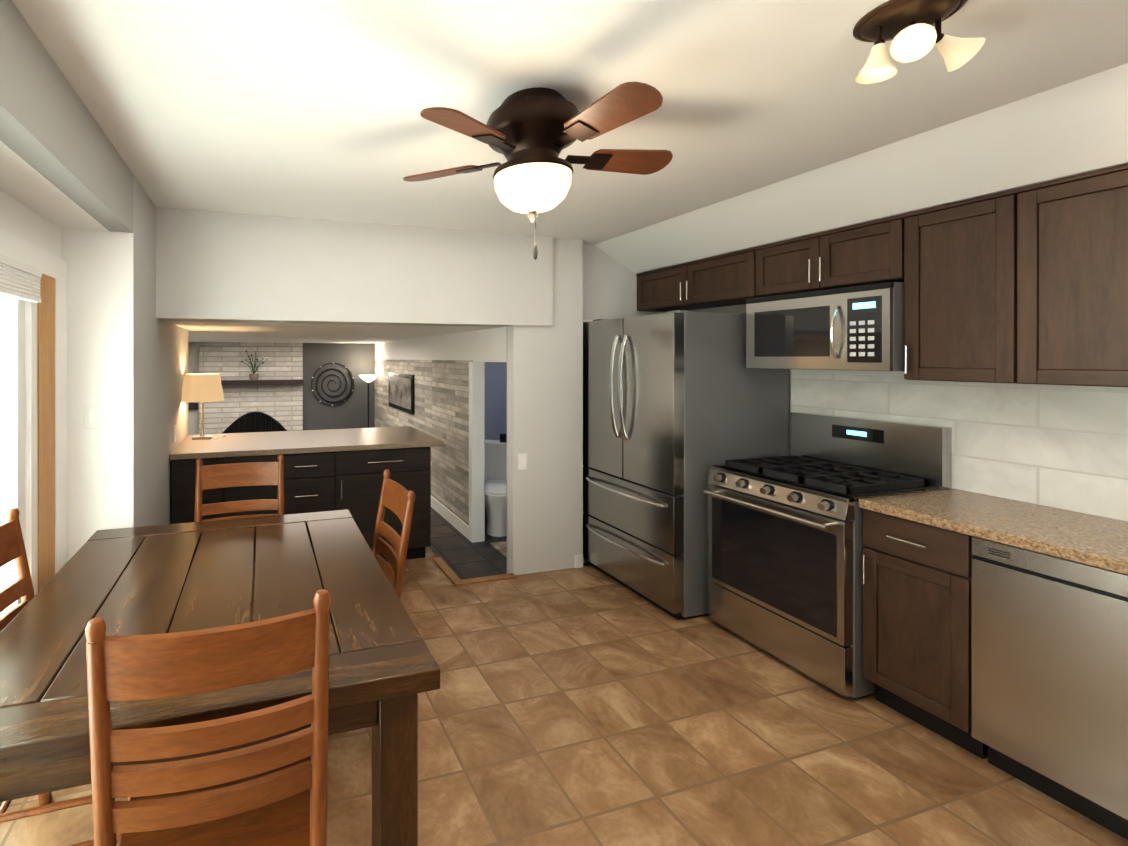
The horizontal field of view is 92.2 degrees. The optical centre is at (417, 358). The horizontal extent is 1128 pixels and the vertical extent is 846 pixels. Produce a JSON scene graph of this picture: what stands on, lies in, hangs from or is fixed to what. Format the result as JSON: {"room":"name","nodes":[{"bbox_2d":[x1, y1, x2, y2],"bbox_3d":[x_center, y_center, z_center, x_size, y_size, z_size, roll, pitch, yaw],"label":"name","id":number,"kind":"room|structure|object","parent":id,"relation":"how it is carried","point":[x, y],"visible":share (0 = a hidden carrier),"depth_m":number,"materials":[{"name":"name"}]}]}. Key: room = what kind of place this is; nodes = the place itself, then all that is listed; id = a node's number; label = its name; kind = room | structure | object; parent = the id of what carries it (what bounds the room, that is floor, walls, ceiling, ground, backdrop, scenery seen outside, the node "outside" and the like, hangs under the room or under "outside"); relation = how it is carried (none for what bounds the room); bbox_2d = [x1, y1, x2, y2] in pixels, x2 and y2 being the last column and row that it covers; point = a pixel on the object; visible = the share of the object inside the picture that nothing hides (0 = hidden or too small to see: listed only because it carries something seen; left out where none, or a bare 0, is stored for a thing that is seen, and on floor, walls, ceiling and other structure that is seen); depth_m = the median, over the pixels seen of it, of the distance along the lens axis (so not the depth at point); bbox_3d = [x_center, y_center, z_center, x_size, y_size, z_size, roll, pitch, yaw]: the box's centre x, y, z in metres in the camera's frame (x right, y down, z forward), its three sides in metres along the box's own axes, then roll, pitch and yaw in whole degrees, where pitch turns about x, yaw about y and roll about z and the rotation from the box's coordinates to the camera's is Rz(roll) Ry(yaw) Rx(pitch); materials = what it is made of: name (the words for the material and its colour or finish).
{"room":"kitchen","nodes":[
{"label":"kitchen","id":0,"kind":"room"},
{"bbox_2d":[0,0,188,526],"bbox_3d":[-1.138,0.336,1.026,0.420,2.430,6.900,0,0,-17],"label":"wall","id":1,"kind":"structure","parent":0,"point":[63,165],"depth_m":2.10,"materials":[{"name":"grey paint"}]},
{"bbox_2d":[0,254,41,302],"bbox_3d":[-1.235,-0.283,1.185,0.031,0.128,1.820,0,0,-17],"label":"window blinds","id":2,"kind":"object","parent":1,"relation":"attached to","point":[19,280],"visible":1,"depth_m":1.88,"materials":[{"name":"white plastic"}]},
{"bbox_2d":[0,228,66,802],"bbox_3d":[-1.339,0.551,1.325,0.085,2.000,2.266,0,0,-17],"label":"door","id":3,"kind":"structure","parent":1,"relation":"in","point":[37,410],"depth_m":2.13,"materials":[{"name":"brown wood"}]},
{"bbox_2d":[173,425,175,442],"bbox_3d":[-1.702,0.529,3.676,0.008,0.118,0.075,0,0,-17],"label":"outlet","id":4,"kind":"object","parent":1,"relation":"attached to","point":[174,433],"visible":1,"depth_m":3.65,"materials":[{"name":"white plastic"}]},
{"bbox_2d":[61,229,132,561],"bbox_3d":[-1.502,0.475,2.461,0.300,2.150,0.002,0,0,-17],"label":"wall","id":5,"kind":"structure","parent":0,"point":[99,359],"depth_m":2.46,"materials":[{"name":"white paint"}]},
{"bbox_2d":[84,403,101,428],"bbox_3d":[-1.520,0.270,2.450,0.075,0.118,0.008,0,0,-17],"label":"light switch","id":6,"kind":"object","parent":5,"relation":"attached to","point":[92,415],"visible":1,"depth_m":2.45,"materials":[{"name":"white plastic"}]},
{"bbox_2d":[189,342,198,434],"bbox_3d":[-1.500,0.346,8.222,4.630,2.460,0.100,0,0,-17],"label":"wall","id":7,"kind":"structure","parent":0,"point":[193,369],"depth_m":7.64,"materials":[{"name":"paint"}]},
{"bbox_2d":[189,402,197,409],"bbox_3d":[-3.318,0.486,7.599,0.250,0.520,0.048,0,0,-17],"label":"window","id":8,"kind":"structure","parent":7,"relation":"attached to","point":[193,405],"depth_m":7.59,"materials":[{"name":"black glass"}]},
{"bbox_2d":[165,321,498,342],"bbox_3d":[-1.530,-0.268,5.729,3.150,0.060,4.660,0,0,-17],"label":"ceiling","id":9,"kind":"structure","parent":0,"point":[199,331],"depth_m":4.78,"materials":[{"name":"white paint"}]},
{"bbox_2d":[303,343,374,429],"bbox_3d":[-1.230,0.668,8.244,1.140,1.815,0.011,0,0,-17],"label":"wall","id":10,"kind":"structure","parent":0,"point":[356,360],"depth_m":8.23,"materials":[{"name":"grey paint"}]},
{"bbox_2d":[311,362,353,405],"bbox_3d":[-1.316,0.406,8.182,0.674,0.688,0.042,0,0,-17],"label":"wall art","id":11,"kind":"object","parent":10,"relation":"attached to","point":[352,382],"visible":0.98,"depth_m":8.18,"materials":[{"name":"black metal"}]},
{"bbox_2d":[156,207,666,574],"bbox_3d":[0.224,0.349,3.690,3.910,2.460,0.250,0,0,-17],"label":"wall","id":12,"kind":"structure","parent":0,"point":[213,266],"depth_m":3.60,"materials":[{"name":"paint"}]},
{"bbox_2d":[433,557,516,586],"bbox_3d":[0.411,1.542,3.851,0.460,0.014,0.490,0,0,-17],"label":"trim","id":13,"kind":"structure","parent":12,"relation":"attached to","point":[450,574],"depth_m":3.66,"materials":[{"name":"brown wood"}]},
{"bbox_2d":[518,453,526,469],"bbox_3d":[0.755,0.739,3.745,0.070,0.115,0.008,0,0,-17],"label":"light switch","id":14,"kind":"object","parent":12,"relation":"attached to","point":[522,461],"visible":1,"depth_m":3.74,"materials":[{"name":"white plastic"}]},
{"bbox_2d":[575,555,582,567],"bbox_3d":[1.199,1.504,3.876,0.065,0.090,0.012,0,0,-17],"label":"baseboard","id":15,"kind":"structure","parent":12,"relation":"attached to","point":[578,561],"depth_m":3.87,"materials":[{"name":"white"}]},
{"bbox_2d":[375,327,506,525],"bbox_3d":[0.044,0.670,6.136,0.100,1.815,4.780,0,0,-17],"label":"stone wall","id":16,"kind":"structure","parent":0,"point":[437,366],"depth_m":5.22,"materials":[{"name":"grey stone"}]},
{"bbox_2d":[389,372,413,414],"bbox_3d":[-0.217,0.432,6.778,0.030,0.470,1.200,0,0,-17],"label":"framed picture","id":17,"kind":"object","parent":16,"relation":"attached to","point":[401,392],"visible":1,"depth_m":6.63,"materials":[{"name":"black wood"}]},
{"bbox_2d":[431,496,468,539],"bbox_3d":[-0.115,1.522,6.470,0.014,0.110,4.010,0,0,-17],"label":"baseboard","id":18,"kind":"structure","parent":16,"relation":"attached to","point":[455,521],"depth_m":4.99,"materials":[{"name":"white wood"}]},
{"bbox_2d":[484,362,485,540],"bbox_3d":[0.383,0.670,5.189,0.010,1.815,1.390,0,0,-17],"label":"wall","id":19,"kind":"structure","parent":0,"point":[485,362],"depth_m":5.93,"materials":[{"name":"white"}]},
{"bbox_2d":[469,362,484,542],"bbox_3d":[0.515,0.803,4.527,0.116,1.550,0.072,0,0,-17],"label":"door frame","id":20,"kind":"structure","parent":19,"relation":"attached to","point":[476,446],"depth_m":4.49,"materials":[{"name":"white wood"}]},
{"bbox_2d":[486,362,503,439],"bbox_3d":[0.856,0.670,6.002,1.320,1.815,0.100,0,0,-17],"label":"wall","id":21,"kind":"structure","parent":0,"point":[495,400],"depth_m":5.96,"materials":[{"name":"blue paint"}]},
{"bbox_2d":[504,362,506,433],"bbox_3d":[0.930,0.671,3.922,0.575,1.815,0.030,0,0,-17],"label":"wall","id":22,"kind":"structure","parent":0,"point":[505,363],"depth_m":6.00,"materials":[{"name":"blue"}]},
{"bbox_2d":[429,507,589,579],"bbox_3d":[-0.747,1.637,5.901,4.750,0.120,4.980,0,0,-17],"label":"floor","id":23,"kind":"structure","parent":0,"point":[461,555],"depth_m":4.27,"materials":[{"name":"grey tile"}]},
{"bbox_2d":[199,342,303,433],"bbox_3d":[-2.417,0.669,7.659,1.470,1.813,0.450,0,0,-17],"label":"fireplace","id":24,"kind":"object","parent":23,"relation":"on","point":[270,399],"visible":0.52,"depth_m":7.77,"materials":[{"name":"brick"}]},
{"bbox_2d":[241,350,267,379],"bbox_3d":[-2.393,0.100,7.697,0.385,0.440,0.137,0,0,-17],"label":"mantel plant","id":25,"kind":"object","parent":24,"relation":"on","point":[253,376],"visible":0.98,"depth_m":7.67,"materials":[{"name":"green plant"}]},
{"bbox_2d":[359,375,377,427],"bbox_3d":[-0.748,0.918,8.026,0.300,1.315,0.295,0,0,-17],"label":"torchiere floor lamp","id":26,"kind":"object","parent":23,"relation":"on","point":[368,378],"visible":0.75,"depth_m":7.99,"materials":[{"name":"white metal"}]},
{"bbox_2d":[485,433,506,536],"bbox_3d":[0.771,1.158,4.871,0.420,0.840,0.717,0,0,16],"label":"toilet","id":27,"kind":"object","parent":23,"relation":"on","point":[496,481],"visible":0.6,"depth_m":4.75,"materials":[{"name":"white ceramic"}]},
{"bbox_2d":[490,541,506,556],"bbox_3d":[0.923,1.572,4.269,0.480,0.012,0.500,0,0,-17],"label":"bath rug","id":28,"kind":"object","parent":23,"relation":"on","point":[501,547],"visible":0.14,"depth_m":4.35,"materials":[{"name":"beige fabric"}]},
{"bbox_2d":[0,547,1127,845],"bbox_3d":[0.697,1.701,1.573,4.450,0.300,6.900,0,0,-17],"label":"floor","id":29,"kind":"structure","parent":0,"point":[590,705],"depth_m":2.06,"materials":[{"name":"brown tile"}]},
{"bbox_2d":[0,508,130,845],"bbox_3d":[-1.110,1.032,1.661,0.523,1.039,0.460,0,0,-17],"label":"chair","id":30,"kind":"object","parent":29,"relation":"on","point":[12,546],"visible":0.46,"depth_m":1.73,"materials":[{"name":"brown wood"}]},
{"bbox_2d":[170,457,225,523],"bbox_3d":[-1.570,1.113,3.815,0.334,0.872,0.610,0,0,-17],"label":"base cabinet","id":31,"kind":"object","parent":29,"relation":"on","point":[182,472],"depth_m":3.51,"materials":[{"name":"brown wood"}]},
{"bbox_2d":[85,589,329,845],"bbox_3d":[-0.467,1.020,1.261,0.460,1.064,0.524,0,0,-17],"label":"chair","id":32,"kind":"object","parent":29,"relation":"on","point":[271,792],"visible":1,"depth_m":1.05,"materials":[{"name":"brown wood"}]},
{"bbox_2d":[0,509,439,845],"bbox_3d":[-0.689,1.161,1.823,1.135,0.780,1.430,0,0,-17],"label":"dining table","id":33,"kind":"object","parent":29,"relation":"on","point":[384,669],"visible":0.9,"depth_m":1.47,"materials":[{"name":"brown wood"}]},
{"bbox_2d":[194,454,283,610],"bbox_3d":[-0.894,1.042,2.625,0.460,1.019,0.523,0,0,-17],"label":"chair","id":34,"kind":"object","parent":29,"relation":"on","point":[236,475],"visible":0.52,"depth_m":2.83,"materials":[{"name":"brown wood"}]},
{"bbox_2d":[226,455,277,561],"bbox_3d":[-1.247,1.113,3.911,0.340,0.872,0.610,0,0,-17],"label":"base cabinet","id":35,"kind":"object","parent":29,"relation":"on","point":[258,492],"depth_m":3.62,"materials":[{"name":"brown wood"}]},
{"bbox_2d":[282,452,337,514],"bbox_3d":[-0.883,1.113,4.019,0.420,0.872,0.610,0,0,-17],"label":"base cabinet","id":36,"kind":"object","parent":29,"relation":"on","point":[310,479],"depth_m":3.74,"materials":[{"name":"brown wood"}]},
{"bbox_2d":[338,447,430,561],"bbox_3d":[-0.331,1.113,4.183,0.732,0.872,0.610,0,0,-17],"label":"base cabinet","id":37,"kind":"object","parent":29,"relation":"on","point":[351,481],"depth_m":3.89,"materials":[{"name":"brown wood"}]},
{"bbox_2d":[169,426,442,459],"bbox_3d":[-0.851,0.653,4.169,1.917,0.039,0.920,0,0,-17],"label":"countertop","id":38,"kind":"structure","parent":37,"relation":"on","point":[277,443],"depth_m":3.94,"materials":[{"name":"stone"}]},
{"bbox_2d":[181,374,225,439],"bbox_3d":[-1.697,0.379,4.145,0.338,0.509,0.366,0,0,-17],"label":"table lamp","id":39,"kind":"object","parent":38,"relation":"on","point":[202,388],"visible":0.94,"depth_m":4.01,"materials":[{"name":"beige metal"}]},
{"bbox_2d":[372,469,414,600],"bbox_3d":[-0.304,1.042,2.245,0.523,1.019,0.460,0,0,-17],"label":"chair","id":40,"kind":"object","parent":29,"relation":"on","point":[397,499],"visible":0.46,"depth_m":2.32,"materials":[{"name":"brown wood"}]},
{"bbox_2d":[583,310,789,619],"bbox_3d":[1.773,0.631,3.617,0.974,1.837,0.910,0,0,-17],"label":"refrigerator","id":41,"kind":"object","parent":29,"relation":"on","point":[677,404],"visible":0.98,"depth_m":3.22,"materials":[{"name":"grey metal"}]},
{"bbox_2d":[704,412,951,698],"bbox_3d":[2.116,0.942,2.789,0.788,1.215,0.754,0,0,-17],"label":"range","id":42,"kind":"object","parent":29,"relation":"on","point":[785,545],"visible":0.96,"depth_m":2.63,"materials":[{"name":"grey metal"}]},
{"bbox_2d":[862,509,987,758],"bbox_3d":[2.338,1.112,2.260,0.664,0.876,0.374,0,0,-17],"label":"base cabinet","id":43,"kind":"object","parent":29,"relation":"on","point":[917,619],"visible":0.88,"depth_m":2.15,"materials":[{"name":"brown wood"}]},
{"bbox_2d":[971,536,1127,839],"bbox_3d":[2.496,1.113,1.794,0.628,0.876,0.602,0,0,-17],"label":"dishwasher","id":44,"kind":"object","parent":29,"relation":"on","point":[1049,715],"visible":0.98,"depth_m":1.79,"materials":[{"name":"grey metal"}]},
{"bbox_3d":[2.726,1.113,1.025,0.626,0.876,0.994,0,0,-17],"label":"base cabinet","id":45,"kind":"object","parent":29,"relation":"on","visible":0},
{"bbox_2d":[859,489,1127,574],"bbox_3d":[2.573,0.651,1.493,0.651,0.040,1.977,0,0,-17],"label":"countertop","id":46,"kind":"structure","parent":45,"relation":"on","point":[1092,540],"depth_m":2.02,"materials":[{"name":"stone"}]},
{"bbox_2d":[12,0,1127,244],"bbox_3d":[0.863,-0.919,1.015,4.450,0.080,5.740,0,0,-17],"label":"ceiling","id":47,"kind":"structure","parent":0,"point":[300,108],"depth_m":1.69,"materials":[{"name":"white paint"}]},
{"bbox_2d":[403,82,672,259],"bbox_3d":[0.420,-0.606,1.781,0.950,0.544,0.948,0,0,-17],"label":"ceiling fan","id":48,"kind":"object","parent":47,"relation":"hanging from","point":[529,134],"visible":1,"depth_m":1.68,"materials":[{"name":"brown wood"}]},
{"bbox_2d":[853,0,984,83],"bbox_3d":[1.273,-0.802,1.341,0.258,0.153,0.216,0,0,-17],"label":"spotlight fixture","id":49,"kind":"object","parent":47,"relation":"attached to","point":[909,30],"visible":1,"depth_m":1.31,"materials":[{"name":"white glass"}]},
{"bbox_2d":[687,304,903,455],"bbox_3d":[2.273,0.399,3.867,0.120,2.560,10.400,0,0,-17],"label":"wall","id":50,"kind":"structure","parent":0,"point":[735,309],"depth_m":3.24,"materials":[{"name":"paint"}]},
{"bbox_2d":[636,250,745,311],"bbox_3d":[2.074,-0.523,3.690,0.356,0.296,1.097,0,0,-17],"label":"upper cabinet","id":51,"kind":"object","parent":50,"relation":"attached to","point":[716,281],"depth_m":3.62,"materials":[{"name":"brown wood"}]},
{"bbox_2d":[744,214,903,299],"bbox_3d":[2.315,-0.523,2.877,0.356,0.296,0.816,0,0,-17],"label":"upper cabinet","id":52,"kind":"object","parent":50,"relation":"attached to","point":[872,252],"depth_m":2.75,"materials":[{"name":"brown wood"}]},
{"bbox_2d":[746,282,903,370],"bbox_3d":[2.262,-0.148,2.831,0.484,0.415,0.754,0,0,-17],"label":"microwave","id":53,"kind":"object","parent":52,"relation":"attached to","point":[858,328],"visible":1,"depth_m":2.67,"materials":[{"name":"grey metal"}]},
{"bbox_2d":[896,195,987,382],"bbox_3d":[2.495,-0.285,2.274,0.356,0.771,0.437,0,0,-17],"label":"upper cabinet","id":54,"kind":"object","parent":50,"relation":"attached to","point":[945,280],"depth_m":2.28,"materials":[{"name":"brown wood"}]},
{"bbox_2d":[791,373,1127,520],"bbox_3d":[2.767,0.373,1.974,0.012,0.555,2.790,0,0,-17],"label":"backsplash","id":55,"kind":"structure","parent":50,"relation":"attached to","point":[1064,447],"depth_m":2.32,"materials":[{"name":"tile"}]},
{"bbox_2d":[988,164,1127,386],"bbox_3d":[2.625,-0.284,1.835,0.356,0.771,0.717,0,0,-17],"label":"upper cabinet","id":56,"kind":"object","parent":50,"relation":"attached to","point":[1026,285],"depth_m":1.96,"materials":[{"name":"brown wood"}]},
{"bbox_2d":[595,63,1127,273],"bbox_3d":[2.535,-0.777,1.461,0.750,0.205,5.640,0,0,-17],"label":"soffit","id":57,"kind":"structure","parent":0,"point":[1076,127],"depth_m":2.19,"materials":[{"name":"white paint"}]},
{"label":"outside","id":58,"kind":"structure","parent":0,"visible":0},
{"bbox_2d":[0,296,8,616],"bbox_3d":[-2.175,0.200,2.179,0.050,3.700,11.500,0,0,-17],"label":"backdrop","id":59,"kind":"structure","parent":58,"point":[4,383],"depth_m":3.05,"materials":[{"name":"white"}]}
]}

